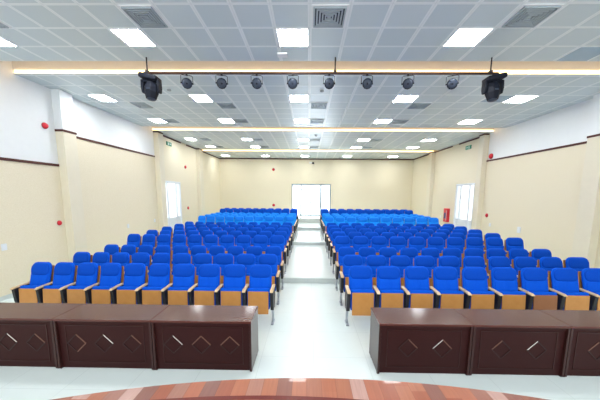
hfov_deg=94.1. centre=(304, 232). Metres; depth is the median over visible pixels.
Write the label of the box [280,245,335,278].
floor
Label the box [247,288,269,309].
seat cushion
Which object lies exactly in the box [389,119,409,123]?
ceiling vent
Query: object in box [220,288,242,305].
seat cushion
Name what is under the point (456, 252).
seat
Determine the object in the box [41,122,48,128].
bell
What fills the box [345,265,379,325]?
seat
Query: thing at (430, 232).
seat
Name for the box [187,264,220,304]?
seat
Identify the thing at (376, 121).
diffuser
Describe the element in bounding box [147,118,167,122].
recessed light
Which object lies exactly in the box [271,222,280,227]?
seat
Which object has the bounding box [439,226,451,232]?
seat
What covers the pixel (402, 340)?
desk
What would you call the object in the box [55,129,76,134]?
trim
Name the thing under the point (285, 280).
step
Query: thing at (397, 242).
seat
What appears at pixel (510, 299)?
seat cushion
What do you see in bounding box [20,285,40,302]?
seat cushion
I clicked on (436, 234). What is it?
seat
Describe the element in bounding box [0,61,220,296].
wall
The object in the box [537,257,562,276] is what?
seat
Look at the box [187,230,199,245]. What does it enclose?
seat
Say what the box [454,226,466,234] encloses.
seat
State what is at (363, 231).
seat
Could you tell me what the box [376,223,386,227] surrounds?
seat
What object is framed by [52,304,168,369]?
desk
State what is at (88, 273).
seat
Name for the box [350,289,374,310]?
seat cushion
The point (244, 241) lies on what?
seat
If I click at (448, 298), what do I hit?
seat cushion
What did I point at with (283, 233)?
seat
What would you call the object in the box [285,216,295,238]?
seat
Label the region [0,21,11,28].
ceiling vent
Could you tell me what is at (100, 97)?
diffuser
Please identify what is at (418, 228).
seat
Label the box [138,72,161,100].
lamp
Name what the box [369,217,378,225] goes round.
seat
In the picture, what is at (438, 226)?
seat
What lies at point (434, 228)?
seat
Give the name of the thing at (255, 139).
ceiling vent
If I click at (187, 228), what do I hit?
seat
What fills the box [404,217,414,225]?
seat
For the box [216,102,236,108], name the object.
ceiling vent
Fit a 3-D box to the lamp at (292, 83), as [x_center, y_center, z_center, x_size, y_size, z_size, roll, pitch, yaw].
[-0.235,-3.118,5.798,0.250,0.290,0.193,1,8,4]
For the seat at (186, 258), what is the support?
on the floor at (309, 336)
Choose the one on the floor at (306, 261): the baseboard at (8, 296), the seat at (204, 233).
the seat at (204, 233)
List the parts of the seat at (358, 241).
backrest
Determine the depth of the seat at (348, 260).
6.42 m
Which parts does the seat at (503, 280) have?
backrest, panel, armrest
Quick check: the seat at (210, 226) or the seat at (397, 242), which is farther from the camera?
the seat at (210, 226)
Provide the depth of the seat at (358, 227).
11.35 m
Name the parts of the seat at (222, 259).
backrest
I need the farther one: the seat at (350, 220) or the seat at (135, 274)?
the seat at (350, 220)
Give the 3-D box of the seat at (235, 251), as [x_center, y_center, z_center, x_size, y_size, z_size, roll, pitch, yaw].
[-1.896,0.926,7.430,0.504,1.090,0.522,1,8,1]
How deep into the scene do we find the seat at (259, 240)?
8.42 m
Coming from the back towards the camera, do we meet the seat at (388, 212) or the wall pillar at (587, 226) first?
the seat at (388, 212)
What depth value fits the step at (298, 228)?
17.21 m
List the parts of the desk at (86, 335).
panel, rail, panel, panel moulding, panel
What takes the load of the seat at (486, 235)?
on the floor at (306, 261)
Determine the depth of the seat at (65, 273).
5.50 m
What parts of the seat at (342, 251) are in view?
panel, backrest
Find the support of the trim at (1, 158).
attached to the wall at (31, 202)
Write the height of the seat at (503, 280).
1.090 m
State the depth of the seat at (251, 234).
9.42 m
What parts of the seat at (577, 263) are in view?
backrest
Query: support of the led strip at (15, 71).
attached to the ceiling at (350, 104)
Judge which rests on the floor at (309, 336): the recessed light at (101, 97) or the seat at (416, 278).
the seat at (416, 278)
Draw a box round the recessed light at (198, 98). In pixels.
[189,95,213,101]
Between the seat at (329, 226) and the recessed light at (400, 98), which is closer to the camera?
the recessed light at (400, 98)
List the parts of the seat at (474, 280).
backrest, panel, armrest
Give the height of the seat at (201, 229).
1.090 m
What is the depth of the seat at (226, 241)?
8.44 m
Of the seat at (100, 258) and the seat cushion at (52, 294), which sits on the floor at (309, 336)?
the seat at (100, 258)
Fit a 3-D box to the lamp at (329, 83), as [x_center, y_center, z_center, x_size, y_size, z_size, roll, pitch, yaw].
[0.514,-3.111,5.787,0.250,0.290,0.193,0,8,-2]
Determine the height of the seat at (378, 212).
1.090 m
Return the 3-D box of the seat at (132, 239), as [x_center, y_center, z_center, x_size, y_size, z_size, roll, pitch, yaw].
[-5.250,0.611,8.448,0.458,1.090,0.522,1,8,1]
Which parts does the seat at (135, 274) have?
panel, armrest, backrest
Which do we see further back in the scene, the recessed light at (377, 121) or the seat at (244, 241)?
the recessed light at (377, 121)
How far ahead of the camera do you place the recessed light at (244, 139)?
14.32 m
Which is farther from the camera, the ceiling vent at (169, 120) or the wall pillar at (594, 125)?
the ceiling vent at (169, 120)
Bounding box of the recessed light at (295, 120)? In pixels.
[294,119,308,122]
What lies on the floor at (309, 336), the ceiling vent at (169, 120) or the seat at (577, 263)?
the seat at (577, 263)
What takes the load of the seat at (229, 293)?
on the floor at (309, 336)
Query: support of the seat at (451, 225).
on the floor at (306, 261)
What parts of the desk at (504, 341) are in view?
panel, panel, panel moulding, rail, panel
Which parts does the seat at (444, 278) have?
backrest, panel, armrest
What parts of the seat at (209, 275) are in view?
panel, armrest, backrest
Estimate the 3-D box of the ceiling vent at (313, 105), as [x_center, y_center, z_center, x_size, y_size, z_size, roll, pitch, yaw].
[0.461,-3.981,8.784,0.545,0.030,0.589,1,8,1]
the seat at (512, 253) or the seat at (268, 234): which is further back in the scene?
the seat at (268, 234)
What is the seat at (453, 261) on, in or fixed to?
on the floor at (309, 336)
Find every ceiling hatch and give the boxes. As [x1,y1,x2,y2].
[481,96,511,101]
[557,47,599,60]
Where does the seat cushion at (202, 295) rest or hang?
on the seat at (209, 275)
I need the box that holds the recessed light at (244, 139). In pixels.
[241,138,252,140]
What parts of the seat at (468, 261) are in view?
backrest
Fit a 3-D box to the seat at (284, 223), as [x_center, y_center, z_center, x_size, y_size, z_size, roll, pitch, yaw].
[-0.755,0.119,12.336,0.596,1.090,0.522,1,8,1]
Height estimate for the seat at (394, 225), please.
1.090 m
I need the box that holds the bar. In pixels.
[143,57,498,74]
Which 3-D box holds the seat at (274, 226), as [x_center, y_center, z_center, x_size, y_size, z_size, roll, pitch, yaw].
[-1.324,0.247,11.356,0.511,1.090,0.522,1,8,1]
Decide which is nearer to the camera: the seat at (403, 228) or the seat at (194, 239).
the seat at (194, 239)
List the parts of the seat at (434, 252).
backrest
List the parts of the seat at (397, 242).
backrest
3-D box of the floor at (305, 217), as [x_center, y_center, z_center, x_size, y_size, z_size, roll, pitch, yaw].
[0.850,-0.669,21.151,15.110,0.990,2.520,1,8,1]
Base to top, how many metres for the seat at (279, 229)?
1.090 m
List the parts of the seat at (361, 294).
panel, armrest, backrest, panel, armrest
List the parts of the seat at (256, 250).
backrest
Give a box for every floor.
[0,283,599,399]
[52,378,548,399]
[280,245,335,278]
[294,230,324,241]
[298,223,319,227]
[299,216,319,218]
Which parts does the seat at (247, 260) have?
backrest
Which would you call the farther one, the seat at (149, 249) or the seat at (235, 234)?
the seat at (235, 234)
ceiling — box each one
[0,0,599,60]
[13,69,599,127]
[152,128,493,149]
[202,149,433,158]
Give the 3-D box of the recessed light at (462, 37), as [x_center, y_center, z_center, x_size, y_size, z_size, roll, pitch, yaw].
[2.885,-3.453,4.957,0.595,0.012,0.581,1,8,1]
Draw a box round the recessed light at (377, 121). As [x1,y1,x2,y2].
[373,119,392,123]
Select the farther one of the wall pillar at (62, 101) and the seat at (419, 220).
the seat at (419, 220)
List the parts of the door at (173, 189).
pane, pane, pane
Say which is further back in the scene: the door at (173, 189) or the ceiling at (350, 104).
the door at (173, 189)
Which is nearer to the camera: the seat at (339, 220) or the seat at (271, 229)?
the seat at (271, 229)
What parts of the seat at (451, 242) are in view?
backrest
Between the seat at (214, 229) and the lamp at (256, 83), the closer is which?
the lamp at (256, 83)
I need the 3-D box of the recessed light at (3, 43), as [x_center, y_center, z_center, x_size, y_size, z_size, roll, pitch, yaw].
[-5.734,-3.535,5.083,0.477,0.012,0.581,1,8,1]
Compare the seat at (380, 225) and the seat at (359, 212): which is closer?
the seat at (380, 225)
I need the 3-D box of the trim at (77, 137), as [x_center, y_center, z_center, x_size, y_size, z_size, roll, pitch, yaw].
[-6.832,-3.137,10.422,0.035,0.065,4.560,1,8,1]
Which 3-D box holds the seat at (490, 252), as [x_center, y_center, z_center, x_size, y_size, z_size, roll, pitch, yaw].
[5.140,0.993,7.328,0.588,1.090,0.522,1,8,1]
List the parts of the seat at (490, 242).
backrest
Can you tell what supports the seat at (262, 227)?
on the floor at (306, 261)
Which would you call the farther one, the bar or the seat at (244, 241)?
the seat at (244, 241)
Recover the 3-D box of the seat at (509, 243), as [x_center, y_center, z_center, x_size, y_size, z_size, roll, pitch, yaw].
[6.348,0.722,8.279,0.601,1.090,0.522,1,8,1]
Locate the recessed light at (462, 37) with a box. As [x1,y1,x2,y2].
[442,28,493,46]
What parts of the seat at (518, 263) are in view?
backrest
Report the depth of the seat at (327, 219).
13.82 m
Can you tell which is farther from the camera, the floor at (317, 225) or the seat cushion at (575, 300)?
the floor at (317, 225)
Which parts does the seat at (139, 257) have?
backrest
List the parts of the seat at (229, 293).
armrest, panel, backrest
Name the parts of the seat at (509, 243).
backrest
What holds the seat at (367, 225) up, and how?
on the floor at (306, 261)
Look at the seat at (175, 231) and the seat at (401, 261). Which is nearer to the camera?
the seat at (401, 261)
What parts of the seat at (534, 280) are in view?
backrest, panel, armrest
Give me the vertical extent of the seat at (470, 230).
1.090 m
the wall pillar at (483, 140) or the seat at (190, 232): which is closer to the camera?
the seat at (190, 232)
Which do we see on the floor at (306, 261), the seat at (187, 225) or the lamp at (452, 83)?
the seat at (187, 225)
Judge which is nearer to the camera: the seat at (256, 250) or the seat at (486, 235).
the seat at (256, 250)
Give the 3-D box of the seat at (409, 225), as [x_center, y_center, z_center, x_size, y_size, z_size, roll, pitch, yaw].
[4.633,0.171,12.258,0.581,1.090,0.522,1,8,1]
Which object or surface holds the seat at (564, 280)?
on the floor at (309, 336)
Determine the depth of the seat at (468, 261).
6.40 m
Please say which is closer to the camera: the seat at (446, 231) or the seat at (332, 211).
the seat at (446, 231)
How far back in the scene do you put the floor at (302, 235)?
14.62 m
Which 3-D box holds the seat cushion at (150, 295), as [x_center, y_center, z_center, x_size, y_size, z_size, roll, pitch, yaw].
[-2.888,1.242,5.378,0.412,0.400,0.141,1,8,1]
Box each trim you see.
[0,157,59,166]
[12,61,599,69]
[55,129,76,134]
[76,136,154,156]
[152,126,493,128]
[156,395,359,399]
[219,158,412,159]
[229,149,433,150]
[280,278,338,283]
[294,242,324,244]
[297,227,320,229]
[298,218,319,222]
[459,137,479,144]
[486,141,586,161]
[587,134,599,137]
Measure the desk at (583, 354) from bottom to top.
0.755 m
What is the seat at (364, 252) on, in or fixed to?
on the floor at (309, 336)
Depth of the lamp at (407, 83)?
5.71 m
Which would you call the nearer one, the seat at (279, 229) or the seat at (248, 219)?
the seat at (279, 229)
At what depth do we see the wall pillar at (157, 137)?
12.94 m
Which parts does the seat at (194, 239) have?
backrest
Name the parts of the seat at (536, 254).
backrest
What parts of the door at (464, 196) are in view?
pane, pane, pane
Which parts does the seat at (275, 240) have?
backrest, panel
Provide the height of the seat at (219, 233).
1.090 m
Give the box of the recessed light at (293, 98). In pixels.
[289,95,308,101]
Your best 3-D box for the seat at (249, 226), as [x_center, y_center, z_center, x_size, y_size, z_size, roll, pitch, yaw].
[-2.333,0.238,11.371,0.498,1.090,0.522,1,8,1]
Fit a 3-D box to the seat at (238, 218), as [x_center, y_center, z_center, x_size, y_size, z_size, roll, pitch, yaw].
[-3.276,-0.259,13.867,0.484,1.090,0.522,1,8,1]
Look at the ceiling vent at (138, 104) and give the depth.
8.79 m
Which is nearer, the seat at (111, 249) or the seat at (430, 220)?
the seat at (111, 249)
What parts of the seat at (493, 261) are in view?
backrest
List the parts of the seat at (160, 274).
panel, armrest, backrest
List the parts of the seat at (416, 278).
backrest, panel, armrest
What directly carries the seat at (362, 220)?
on the floor at (302, 235)
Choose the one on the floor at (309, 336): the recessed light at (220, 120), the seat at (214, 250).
the seat at (214, 250)
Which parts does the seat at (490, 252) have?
backrest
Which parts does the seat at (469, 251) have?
backrest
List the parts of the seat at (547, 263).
backrest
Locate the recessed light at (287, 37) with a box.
[276,28,308,46]
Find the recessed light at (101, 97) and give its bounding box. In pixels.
[87,94,117,101]
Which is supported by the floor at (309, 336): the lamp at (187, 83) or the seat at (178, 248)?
the seat at (178, 248)
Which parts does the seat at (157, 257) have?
backrest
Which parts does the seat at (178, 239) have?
backrest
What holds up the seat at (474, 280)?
on the floor at (309, 336)
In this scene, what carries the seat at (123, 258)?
on the floor at (309, 336)
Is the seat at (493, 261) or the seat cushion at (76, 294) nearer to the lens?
the seat cushion at (76, 294)
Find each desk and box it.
[0,302,81,368]
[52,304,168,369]
[151,305,258,371]
[369,307,473,374]
[454,309,571,376]
[540,310,599,376]
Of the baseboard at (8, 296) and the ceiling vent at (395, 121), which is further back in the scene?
the ceiling vent at (395, 121)
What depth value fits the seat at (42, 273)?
5.51 m
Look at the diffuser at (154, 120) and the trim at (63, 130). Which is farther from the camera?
the diffuser at (154, 120)
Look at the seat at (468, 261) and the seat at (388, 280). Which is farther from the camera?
the seat at (468, 261)
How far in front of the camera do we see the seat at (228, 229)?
10.43 m
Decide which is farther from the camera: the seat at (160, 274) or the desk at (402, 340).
the seat at (160, 274)
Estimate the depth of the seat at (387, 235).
9.36 m
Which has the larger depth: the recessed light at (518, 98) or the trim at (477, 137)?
the trim at (477, 137)
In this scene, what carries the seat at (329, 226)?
on the floor at (306, 261)
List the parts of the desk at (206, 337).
panel, rail, panel, panel moulding, panel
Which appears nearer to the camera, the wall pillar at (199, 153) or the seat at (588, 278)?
the seat at (588, 278)
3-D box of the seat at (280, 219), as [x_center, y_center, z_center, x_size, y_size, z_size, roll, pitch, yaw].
[-1.284,-0.240,13.838,0.511,1.090,0.522,1,8,1]
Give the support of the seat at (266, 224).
on the floor at (306, 261)
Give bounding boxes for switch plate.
[1,243,6,250]
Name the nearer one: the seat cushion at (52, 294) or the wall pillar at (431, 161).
the seat cushion at (52, 294)
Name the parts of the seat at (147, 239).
backrest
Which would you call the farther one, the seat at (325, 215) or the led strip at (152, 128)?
the seat at (325, 215)
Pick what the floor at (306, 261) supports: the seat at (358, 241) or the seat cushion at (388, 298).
the seat at (358, 241)
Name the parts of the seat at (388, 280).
backrest, panel, armrest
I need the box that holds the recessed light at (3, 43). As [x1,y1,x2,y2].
[0,37,18,46]
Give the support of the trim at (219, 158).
attached to the wall at (244, 183)
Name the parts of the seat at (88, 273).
armrest, panel, backrest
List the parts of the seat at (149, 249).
backrest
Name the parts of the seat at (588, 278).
backrest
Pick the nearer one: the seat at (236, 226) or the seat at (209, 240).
the seat at (209, 240)
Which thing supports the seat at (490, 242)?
on the floor at (306, 261)
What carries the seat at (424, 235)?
on the floor at (306, 261)
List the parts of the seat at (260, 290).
panel, armrest, backrest, panel, armrest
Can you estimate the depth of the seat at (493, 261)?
6.39 m
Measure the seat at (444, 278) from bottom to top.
1.090 m
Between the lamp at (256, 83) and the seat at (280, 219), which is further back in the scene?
the seat at (280, 219)
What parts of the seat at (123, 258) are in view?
backrest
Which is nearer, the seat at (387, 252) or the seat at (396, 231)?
the seat at (387, 252)
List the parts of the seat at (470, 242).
backrest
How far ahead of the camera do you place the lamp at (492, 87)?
5.66 m
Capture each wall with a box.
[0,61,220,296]
[219,159,412,209]
[411,99,599,267]
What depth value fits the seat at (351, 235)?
9.37 m
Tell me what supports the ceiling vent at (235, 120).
in the ceiling at (350, 104)
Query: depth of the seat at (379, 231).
10.35 m
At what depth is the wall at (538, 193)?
10.34 m
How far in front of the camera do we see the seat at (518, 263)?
6.38 m
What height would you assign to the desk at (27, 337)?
0.755 m
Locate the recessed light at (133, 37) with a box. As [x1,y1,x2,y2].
[109,28,156,46]
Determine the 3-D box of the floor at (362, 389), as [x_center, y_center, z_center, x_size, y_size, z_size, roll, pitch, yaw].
[0.129,2.079,-0.074,11.000,0.850,5.300,1,8,1]
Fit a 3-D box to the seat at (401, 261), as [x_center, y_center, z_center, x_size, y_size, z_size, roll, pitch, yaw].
[2.260,1.100,6.381,0.555,1.090,0.522,1,8,1]
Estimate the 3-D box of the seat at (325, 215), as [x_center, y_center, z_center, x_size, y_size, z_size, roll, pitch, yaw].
[1.253,-0.330,14.644,0.625,1.090,0.522,1,8,1]
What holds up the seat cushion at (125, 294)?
on the seat at (135, 274)
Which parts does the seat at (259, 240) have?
backrest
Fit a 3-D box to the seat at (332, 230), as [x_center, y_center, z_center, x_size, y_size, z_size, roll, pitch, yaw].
[1.183,0.405,10.331,0.625,1.090,0.522,1,8,1]
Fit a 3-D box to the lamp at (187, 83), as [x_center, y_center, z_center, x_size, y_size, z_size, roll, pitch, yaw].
[-2.449,-3.139,5.830,0.250,0.290,0.193,-2,8,-19]
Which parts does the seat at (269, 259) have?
backrest, panel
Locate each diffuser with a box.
[0,38,14,45]
[90,95,114,100]
[149,119,166,122]
[374,120,390,122]
[393,96,417,101]
[459,120,480,123]
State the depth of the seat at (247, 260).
6.46 m
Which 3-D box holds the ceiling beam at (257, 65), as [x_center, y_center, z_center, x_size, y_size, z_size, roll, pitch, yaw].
[0.667,-3.917,6.504,15.110,0.260,0.060,1,8,1]
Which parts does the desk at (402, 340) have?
panel, panel, panel moulding, rail, panel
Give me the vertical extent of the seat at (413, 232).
1.090 m
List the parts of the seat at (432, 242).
backrest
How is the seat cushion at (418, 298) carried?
on the seat at (416, 278)
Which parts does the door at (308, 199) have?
pane, pane, pane, pane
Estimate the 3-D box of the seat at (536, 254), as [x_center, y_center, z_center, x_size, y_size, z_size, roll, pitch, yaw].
[6.331,1.005,7.311,0.601,1.090,0.522,1,8,1]
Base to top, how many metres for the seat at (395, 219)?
1.090 m
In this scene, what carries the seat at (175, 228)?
on the floor at (306, 261)
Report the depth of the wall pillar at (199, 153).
17.67 m
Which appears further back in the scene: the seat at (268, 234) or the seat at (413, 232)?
the seat at (413, 232)
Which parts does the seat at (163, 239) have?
backrest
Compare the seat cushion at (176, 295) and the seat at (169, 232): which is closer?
the seat cushion at (176, 295)
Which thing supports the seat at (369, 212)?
on the floor at (317, 225)
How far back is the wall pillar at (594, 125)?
7.68 m
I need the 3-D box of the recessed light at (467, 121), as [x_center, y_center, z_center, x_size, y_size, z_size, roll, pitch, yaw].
[6.268,-4.188,10.572,0.635,0.012,0.610,1,8,1]
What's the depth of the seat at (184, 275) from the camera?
5.46 m
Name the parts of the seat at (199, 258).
backrest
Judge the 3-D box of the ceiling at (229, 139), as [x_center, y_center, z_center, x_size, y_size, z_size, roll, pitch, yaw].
[0.798,-4.868,14.871,15.110,0.100,5.120,1,8,1]
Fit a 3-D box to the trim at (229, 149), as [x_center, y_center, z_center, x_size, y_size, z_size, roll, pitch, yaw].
[0.853,-5.499,18.196,15.110,0.260,0.060,1,8,1]
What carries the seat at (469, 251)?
on the floor at (309, 336)
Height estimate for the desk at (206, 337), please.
0.755 m
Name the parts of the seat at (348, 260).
panel, backrest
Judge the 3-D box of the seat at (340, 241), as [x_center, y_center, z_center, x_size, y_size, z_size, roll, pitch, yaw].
[1.152,0.673,8.354,0.625,1.090,0.522,1,8,1]
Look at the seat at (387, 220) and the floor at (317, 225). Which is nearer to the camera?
the seat at (387, 220)
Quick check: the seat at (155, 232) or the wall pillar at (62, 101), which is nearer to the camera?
the wall pillar at (62, 101)
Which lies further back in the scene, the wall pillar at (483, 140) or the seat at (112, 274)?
the wall pillar at (483, 140)
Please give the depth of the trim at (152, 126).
12.32 m
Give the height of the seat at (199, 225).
1.090 m
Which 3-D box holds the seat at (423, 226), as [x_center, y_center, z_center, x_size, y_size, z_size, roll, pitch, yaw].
[5.219,0.176,12.249,0.588,1.090,0.522,1,8,1]
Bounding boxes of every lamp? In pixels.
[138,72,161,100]
[180,74,192,88]
[215,74,227,88]
[251,74,262,88]
[287,74,298,88]
[323,74,334,88]
[361,74,372,88]
[401,74,413,89]
[445,74,458,89]
[481,72,507,101]
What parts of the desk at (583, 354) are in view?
panel, panel, panel moulding, rail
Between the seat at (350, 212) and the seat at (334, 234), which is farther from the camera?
the seat at (350, 212)
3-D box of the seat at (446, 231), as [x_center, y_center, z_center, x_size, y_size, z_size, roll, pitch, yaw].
[5.188,0.444,10.273,0.588,1.090,0.522,1,8,1]
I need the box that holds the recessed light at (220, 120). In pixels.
[218,119,234,122]
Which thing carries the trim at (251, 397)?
on the floor at (362, 389)
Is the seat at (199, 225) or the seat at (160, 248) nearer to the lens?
the seat at (160, 248)
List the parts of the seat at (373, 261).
backrest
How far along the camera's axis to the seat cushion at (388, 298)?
5.22 m
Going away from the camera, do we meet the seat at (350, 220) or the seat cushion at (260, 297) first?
the seat cushion at (260, 297)
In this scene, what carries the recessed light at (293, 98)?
in the ceiling at (350, 104)
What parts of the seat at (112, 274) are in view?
armrest, panel, backrest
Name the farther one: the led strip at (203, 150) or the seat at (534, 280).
the led strip at (203, 150)
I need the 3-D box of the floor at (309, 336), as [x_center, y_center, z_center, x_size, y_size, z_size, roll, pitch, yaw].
[0.552,2.246,2.627,15.510,0.200,10.620,1,8,1]
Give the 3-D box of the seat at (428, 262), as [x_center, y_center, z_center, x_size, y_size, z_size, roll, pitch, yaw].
[2.820,1.105,6.373,0.561,1.090,0.522,1,8,1]
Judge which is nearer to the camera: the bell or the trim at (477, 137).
the bell
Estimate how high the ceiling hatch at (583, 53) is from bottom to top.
0.004 m
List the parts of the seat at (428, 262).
backrest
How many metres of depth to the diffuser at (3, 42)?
5.26 m
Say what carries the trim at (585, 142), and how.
attached to the wall at (538, 193)
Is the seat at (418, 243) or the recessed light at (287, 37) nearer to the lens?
the recessed light at (287, 37)
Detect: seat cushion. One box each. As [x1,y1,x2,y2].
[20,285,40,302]
[44,285,63,302]
[68,286,88,303]
[92,286,113,303]
[117,286,137,303]
[142,287,163,304]
[168,287,189,304]
[194,287,215,304]
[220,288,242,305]
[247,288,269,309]
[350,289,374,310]
[379,289,403,307]
[409,290,433,307]
[438,290,463,307]
[468,291,494,308]
[498,291,525,308]
[530,291,556,309]
[562,292,588,309]
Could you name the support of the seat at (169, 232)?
on the floor at (306, 261)
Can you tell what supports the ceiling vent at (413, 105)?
in the ceiling at (350, 104)
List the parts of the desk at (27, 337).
rail, panel moulding, panel, panel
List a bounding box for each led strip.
[14,70,599,73]
[152,128,492,131]
[203,150,432,151]
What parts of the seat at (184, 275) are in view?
panel, armrest, backrest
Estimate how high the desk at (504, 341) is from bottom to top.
0.755 m
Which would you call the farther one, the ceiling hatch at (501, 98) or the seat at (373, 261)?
the ceiling hatch at (501, 98)
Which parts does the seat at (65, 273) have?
panel, armrest, backrest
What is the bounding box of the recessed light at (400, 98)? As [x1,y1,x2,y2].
[392,95,419,102]
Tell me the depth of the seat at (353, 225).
12.34 m
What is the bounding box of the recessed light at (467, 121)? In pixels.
[457,119,482,123]
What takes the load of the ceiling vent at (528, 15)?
in the ceiling at (43, 30)
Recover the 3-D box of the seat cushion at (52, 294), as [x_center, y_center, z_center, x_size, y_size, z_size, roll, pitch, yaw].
[-4.803,1.223,5.406,0.390,0.400,0.141,1,8,1]
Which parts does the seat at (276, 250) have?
backrest, panel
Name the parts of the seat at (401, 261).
backrest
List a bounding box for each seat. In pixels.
[10,262,54,302]
[34,262,77,302]
[59,262,100,303]
[73,252,92,265]
[83,263,123,303]
[92,252,111,266]
[104,244,120,256]
[109,263,147,303]
[112,252,130,270]
[121,245,136,260]
[124,252,150,271]
[127,234,141,247]
[131,245,153,262]
[135,263,171,304]
[137,234,156,251]
[146,230,158,237]
[147,253,170,282]
[151,245,171,264]
[154,234,171,253]
[156,230,171,246]
[161,263,195,304]
[162,226,172,236]
[171,234,186,256]
[171,245,188,266]
[171,253,191,285]
[172,227,184,242]
[172,230,185,243]
[185,224,194,231]
[186,227,196,236]
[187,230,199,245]
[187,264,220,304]
[188,234,202,254]
[191,245,206,264]
[194,216,205,224]
[194,253,212,286]
[197,224,206,229]
[198,227,209,234]
[201,230,213,244]
[204,235,218,252]
[207,216,214,222]
[208,224,217,229]
[209,245,224,263]
[211,227,221,234]
[214,264,245,305]
[215,216,224,223]
[215,230,227,245]
[215,253,233,283]
[220,224,229,229]
[220,235,234,252]
[224,227,234,234]
[225,216,233,223]
[227,246,243,263]
[230,231,241,245]
[231,224,241,230]
[235,216,243,223]
[237,227,247,234]
[237,235,250,253]
[237,254,254,283]
[242,264,274,324]
[243,224,253,230]
[244,231,256,245]
[245,216,253,223]
[246,246,261,263]
[250,227,261,234]
[253,235,267,253]
[255,216,262,223]
[256,224,265,230]
[259,231,271,245]
[259,254,279,304]
[260,222,268,226]
[264,227,274,234]
[265,216,273,224]
[265,246,283,289]
[268,225,277,231]
[270,235,286,273]
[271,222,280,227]
[274,231,288,264]
[275,216,283,224]
[278,228,290,257]
[280,225,292,252]
[282,209,288,214]
[283,222,293,247]
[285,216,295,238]
[290,209,297,225]
[320,209,328,227]
[322,215,331,236]
[323,217,333,238]
[325,223,336,247]
[326,225,338,252]
[328,228,341,258]
[330,209,337,214]
[330,232,345,265]
[332,236,349,273]
[335,247,354,289]
[336,217,344,225]
[339,255,362,305]
[341,225,352,231]
[344,228,356,235]
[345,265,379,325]
[347,217,355,224]
[348,210,355,214]
[348,232,361,246]
[351,223,361,227]
[353,236,367,254]
[355,225,365,231]
[357,210,364,214]
[358,217,367,224]
[359,228,371,235]
[359,247,375,265]
[364,223,374,227]
[365,232,378,246]
[366,255,385,284]
[367,210,374,214]
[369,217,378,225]
[369,226,379,231]
[371,236,386,254]
[374,228,386,235]
[376,210,383,214]
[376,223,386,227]
[376,266,410,307]
[379,247,396,265]
[381,217,390,225]
[381,232,394,246]
[382,226,393,231]
[385,210,393,214]
[389,223,399,228]
[389,229,401,235]
[389,236,405,254]
[389,255,410,285]
[392,217,402,225]
[395,210,402,214]
[396,226,407,231]
[398,232,411,246]
[400,247,417,265]
[402,223,413,228]
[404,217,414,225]
[404,229,417,236]
[404,266,440,307]
[405,210,412,214]
[408,237,424,254]
[410,226,422,231]
[413,255,434,288]
[414,232,429,247]
[415,224,426,228]
[416,217,427,225]
[420,229,433,236]
[421,248,439,266]
[425,226,436,232]
[427,237,443,255]
[428,218,438,225]
[429,224,440,228]
[431,232,446,247]
[432,266,471,308]
[436,229,449,237]
[437,256,459,285]
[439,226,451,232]
[442,224,453,229]
[442,248,461,269]
[446,237,464,258]
[449,233,464,249]
[451,229,465,238]
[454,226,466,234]
[460,267,502,308]
[462,256,488,286]
[463,248,486,269]
[465,237,485,259]
[466,233,484,246]
[467,229,483,243]
[484,233,503,245]
[484,237,506,256]
[485,248,511,267]
[486,256,517,281]
[489,267,534,309]
[504,237,529,256]
[507,249,528,263]
[512,257,547,278]
[518,267,567,309]
[530,249,551,264]
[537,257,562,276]
[548,268,599,309]
[563,257,589,273]
[578,268,599,310]
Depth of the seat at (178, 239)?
8.46 m
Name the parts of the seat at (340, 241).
panel, backrest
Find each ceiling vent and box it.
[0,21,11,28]
[118,5,169,27]
[129,102,153,107]
[161,118,179,122]
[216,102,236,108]
[233,119,248,122]
[252,138,263,140]
[310,102,327,108]
[311,119,324,123]
[312,4,348,27]
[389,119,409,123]
[406,103,431,108]
[499,4,564,27]
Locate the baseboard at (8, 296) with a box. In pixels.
[0,293,12,301]
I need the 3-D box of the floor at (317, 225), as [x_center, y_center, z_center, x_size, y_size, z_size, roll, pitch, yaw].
[0.807,-0.161,18.586,15.110,0.670,2.700,1,8,1]
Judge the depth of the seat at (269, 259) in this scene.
6.45 m
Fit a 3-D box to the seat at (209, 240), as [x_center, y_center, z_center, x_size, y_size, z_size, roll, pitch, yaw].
[-2.875,0.634,8.413,0.491,1.090,0.522,1,8,1]
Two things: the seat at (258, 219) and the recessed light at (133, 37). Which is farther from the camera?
the seat at (258, 219)
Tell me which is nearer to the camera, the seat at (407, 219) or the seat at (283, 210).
the seat at (407, 219)
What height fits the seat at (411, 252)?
1.090 m
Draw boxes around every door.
[165,181,182,231]
[292,184,330,215]
[453,183,474,230]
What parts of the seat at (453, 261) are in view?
backrest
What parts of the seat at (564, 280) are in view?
backrest, panel, armrest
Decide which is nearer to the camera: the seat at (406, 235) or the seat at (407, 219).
the seat at (406, 235)
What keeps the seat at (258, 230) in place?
on the floor at (306, 261)
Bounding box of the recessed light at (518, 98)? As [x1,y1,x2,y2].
[501,95,538,102]
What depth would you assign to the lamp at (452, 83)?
5.70 m
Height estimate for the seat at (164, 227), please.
1.090 m
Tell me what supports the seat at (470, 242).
on the floor at (306, 261)
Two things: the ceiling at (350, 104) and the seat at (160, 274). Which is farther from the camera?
the ceiling at (350, 104)
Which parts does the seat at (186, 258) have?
backrest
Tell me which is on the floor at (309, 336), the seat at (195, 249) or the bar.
the seat at (195, 249)
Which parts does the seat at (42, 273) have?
armrest, panel, backrest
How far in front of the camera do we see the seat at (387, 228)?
11.33 m
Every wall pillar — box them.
[51,89,75,131]
[55,131,87,262]
[153,132,167,234]
[196,149,204,215]
[425,153,435,216]
[471,135,488,229]
[571,136,599,267]
[588,93,599,135]

